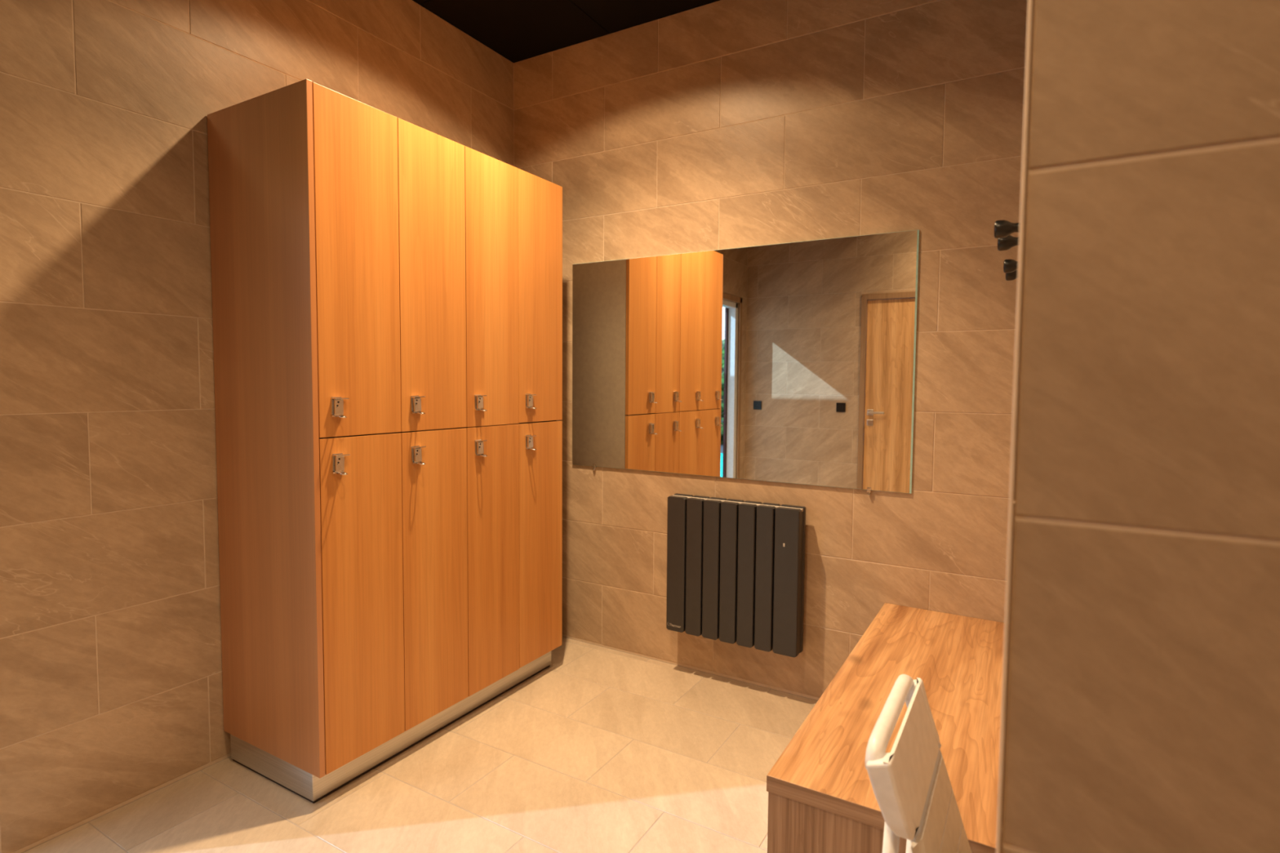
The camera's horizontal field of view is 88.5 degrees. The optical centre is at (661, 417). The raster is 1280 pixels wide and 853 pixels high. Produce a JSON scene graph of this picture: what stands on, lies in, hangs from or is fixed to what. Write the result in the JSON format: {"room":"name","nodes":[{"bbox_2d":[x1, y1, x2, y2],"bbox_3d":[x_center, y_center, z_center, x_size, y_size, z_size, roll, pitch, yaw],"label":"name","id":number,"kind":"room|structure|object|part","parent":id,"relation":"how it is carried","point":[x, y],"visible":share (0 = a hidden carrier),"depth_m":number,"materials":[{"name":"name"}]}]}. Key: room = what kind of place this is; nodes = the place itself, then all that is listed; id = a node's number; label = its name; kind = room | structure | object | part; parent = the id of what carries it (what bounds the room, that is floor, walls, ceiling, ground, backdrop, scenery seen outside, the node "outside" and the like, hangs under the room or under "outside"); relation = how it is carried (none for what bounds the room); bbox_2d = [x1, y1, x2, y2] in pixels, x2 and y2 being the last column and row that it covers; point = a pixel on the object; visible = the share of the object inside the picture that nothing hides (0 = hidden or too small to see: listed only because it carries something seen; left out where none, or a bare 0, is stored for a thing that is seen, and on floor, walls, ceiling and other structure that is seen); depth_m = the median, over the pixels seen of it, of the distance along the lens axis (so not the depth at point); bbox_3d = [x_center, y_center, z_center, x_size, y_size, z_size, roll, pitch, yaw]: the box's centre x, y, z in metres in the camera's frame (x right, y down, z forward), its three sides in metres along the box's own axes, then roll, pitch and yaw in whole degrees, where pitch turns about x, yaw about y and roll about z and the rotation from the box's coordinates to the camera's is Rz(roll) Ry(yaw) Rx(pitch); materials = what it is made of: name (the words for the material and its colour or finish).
{"room":"changing room","nodes":[
{"label":"changing room","id":0,"kind":"room"},
{"bbox_2d":[0,0,514,852],"bbox_3d":[-1.672,-0.290,2.128,0.220,2.967,3.640,2,4,29],"label":"wall","id":1,"kind":"structure","parent":0,"point":[111,681],"depth_m":1.99,"materials":[{"name":"tile"}]},
{"bbox_2d":[22,636,817,852],"bbox_3d":[0.010,1.318,1.252,4.120,0.120,3.640,2,4,29],"label":"floor","id":2,"kind":"structure","parent":0,"point":[602,749],"depth_m":2.13,"materials":[{"name":"tile"}]},
{"bbox_2d":[207,79,562,804],"bbox_3d":[-0.957,0.082,2.592,0.586,2.188,1.187,2,4,29],"label":"tall cabinet","id":3,"kind":"object","parent":2,"relation":"on","point":[387,288],"visible":1,"depth_m":2.18,"materials":[{"name":"brown wood"}]},
{"bbox_3d":[-1.265,0.054,2.092,0.541,2.084,0.018,2,4,29],"label":"panel","id":4,"kind":"part","parent":3,"relation":"part of","materials":[{"name":"brown wood"}]},
{"bbox_3d":[-0.955,-0.464,2.073,0.019,1.040,0.291,2,4,29],"label":"door","id":5,"kind":"part","parent":3,"relation":"part of","materials":[{"name":"brown wood"}]},
{"bbox_3d":[-0.965,0.578,2.128,0.019,1.039,0.291,2,4,29],"label":"door","id":6,"kind":"part","parent":3,"relation":"part of","materials":[{"name":"brown wood"}]},
{"bbox_3d":[-0.810,-0.476,2.329,0.019,1.040,0.292,2,4,29],"label":"door","id":7,"kind":"part","parent":3,"relation":"part of","materials":[{"name":"brown wood"}]},
{"bbox_3d":[-0.820,0.566,2.385,0.019,1.039,0.292,2,4,29],"label":"door","id":8,"kind":"part","parent":3,"relation":"part of","materials":[{"name":"brown wood"}]},
{"bbox_3d":[-0.666,-0.488,2.582,0.019,1.041,0.286,2,4,29],"label":"door","id":9,"kind":"part","parent":3,"relation":"part of","materials":[{"name":"brown wood"}]},
{"bbox_3d":[-0.676,0.554,2.638,0.019,1.040,0.286,2,4,29],"label":"door","id":10,"kind":"part","parent":3,"relation":"part of","materials":[{"name":"brown wood"}]},
{"bbox_3d":[-0.533,0.541,2.889,0.019,1.038,0.287,2,4,29],"label":"door","id":11,"kind":"part","parent":3,"relation":"part of","materials":[{"name":"brown wood"}]},
{"bbox_3d":[-0.524,-0.502,2.833,0.019,1.039,0.287,2,4,29],"label":"door","id":12,"kind":"part","parent":3,"relation":"part of","materials":[{"name":"brown wood"}]},
{"bbox_2d":[766,603,1004,852],"bbox_3d":[0.758,0.998,1.915,0.467,0.462,1.320,2,4,29],"label":"bench","id":13,"kind":"object","parent":2,"relation":"on","point":[822,799],"visible":0.7,"depth_m":1.62,"materials":[{"name":"brown wood"}]},
{"bbox_3d":[0.440,1.044,1.353,0.464,0.425,0.019,2,4,29],"label":"panel","id":14,"kind":"part","parent":13,"relation":"part of","materials":[{"name":"brown wood"}]},
{"bbox_2d":[865,674,972,852],"bbox_3d":[0.444,0.862,1.084,0.167,0.817,0.408,2,4,29],"label":"folding chair","id":15,"kind":"object","parent":2,"relation":"on","point":[911,784],"visible":1,"depth_m":1.01,"materials":[{"name":"white plastic"}]},
{"bbox_3d":[0.318,0.925,0.978,0.056,0.700,0.028,2,4,29],"label":"leg","id":16,"kind":"part","parent":15,"relation":"part of","materials":[{"name":"white plastic"}]},
{"bbox_3d":[0.461,0.912,1.230,0.056,0.700,0.028,2,4,29],"label":"leg","id":17,"kind":"part","parent":15,"relation":"part of","materials":[{"name":"white plastic"}]},
{"bbox_3d":[0.405,0.529,1.045,0.042,0.116,0.325,2,4,29],"label":"backrest","id":18,"kind":"part","parent":15,"relation":"part of","materials":[{"name":"white plastic"}]},
{"bbox_2d":[412,0,719,62],"bbox_3d":[0.038,-1.764,1.087,4.120,0.120,3.640,2,4,29],"label":"ceiling","id":19,"kind":"structure","parent":0,"point":[517,30],"depth_m":2.98,"materials":[{"name":"black paint"}]},
{"bbox_3d":[-0.947,-1.798,2.472,0.597,0.020,0.597,2,4,29],"label":"panel","id":20,"kind":"part","parent":19,"relation":"part of","materials":[{"name":"black"}]},
{"bbox_3d":[-0.652,-1.823,2.994,0.597,0.020,0.597,2,4,29],"label":"panel","id":21,"kind":"part","parent":19,"relation":"part of","materials":[{"name":"black"}]},
{"bbox_3d":[-0.130,-1.802,2.699,0.597,0.020,0.597,2,4,29],"label":"panel","id":22,"kind":"part","parent":19,"relation":"part of","materials":[{"name":"black"}]},
{"bbox_2d":[513,0,1027,700],"bbox_3d":[0.397,-0.314,2.933,2.590,2.967,0.200,2,4,29],"label":"wall","id":23,"kind":"structure","parent":0,"point":[721,124],"depth_m":2.68,"materials":[{"name":"tile"}]},
{"bbox_2d":[666,493,805,657],"bbox_3d":[0.315,0.662,2.849,0.612,0.610,0.108,2,4,29],"label":"radiator","id":24,"kind":"object","parent":23,"relation":"attached to","point":[735,568],"visible":1,"depth_m":2.79,"materials":[{"name":"black metal"}]},
{"bbox_3d":[0.312,0.369,2.823,0.604,0.011,0.022,2,4,29],"label":"rail","id":25,"kind":"part","parent":24,"relation":"part of","materials":[{"name":"black metal"}]},
{"bbox_2d":[572,229,919,495],"bbox_3d":[0.259,-0.222,2.892,1.619,1.022,0.016,2,4,29],"label":"wall mirror","id":26,"kind":"object","parent":23,"relation":"attached to","point":[789,362],"visible":1,"depth_m":2.81,"materials":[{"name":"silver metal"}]},
{"bbox_2d":[1000,0,1033,852],"bbox_3d":[0.877,-0.228,1.400,0.160,2.967,1.998,2,4,29],"label":"wall","id":27,"kind":"structure","parent":0,"point":[1033,1],"depth_m":0.58,"materials":[{"name":"tile"}]},
{"bbox_2d":[994,219,1019,238],"bbox_3d":[0.665,-0.358,1.242,0.064,0.041,0.041,2,4,29],"label":"peg","id":28,"kind":"object","parent":27,"relation":"attached to","point":[1002,228],"visible":0.62,"depth_m":1.24,"materials":[{"name":"black plastic"}]},
{"bbox_2d":[997,235,1018,250],"bbox_3d":[0.732,-0.364,1.360,0.064,0.041,0.041,2,4,29],"label":"peg","id":29,"kind":"object","parent":27,"relation":"attached to","point":[1006,243],"visible":0.48,"depth_m":1.35,"materials":[{"name":"black plastic"}]},
{"bbox_2d":[1003,258,1017,272],"bbox_3d":[0.884,-0.377,1.629,0.064,0.041,0.041,2,4,29],"label":"peg","id":30,"kind":"object","parent":27,"relation":"attached to","point":[1010,265],"visible":0.57,"depth_m":1.63,"materials":[{"name":"black plastic"}]},
{"bbox_2d":[1005,269,1017,280],"bbox_3d":[0.954,-0.383,1.751,0.064,0.041,0.041,2,4,29],"label":"peg","id":31,"kind":"object","parent":27,"relation":"attached to","point":[1013,275],"visible":0.3,"depth_m":1.75,"materials":[{"name":"black plastic"}]},
{"bbox_2d":[995,0,1033,852],"bbox_3d":[0.314,-0.189,0.571,0.004,2.967,0.006,2,4,29],"label":"trim","id":32,"kind":"structure","parent":27,"relation":"attached to","point":[1029,18],"depth_m":0.58,"materials":[{"name":"metal"}]},
{"bbox_2d":[1001,0,1279,852],"bbox_3d":[0.947,-0.168,0.303,1.360,2.967,0.160,2,4,29],"label":"wall","id":33,"kind":"structure","parent":0,"point":[1143,707],"depth_m":0.53,"materials":[{"name":"tile"}]}
]}

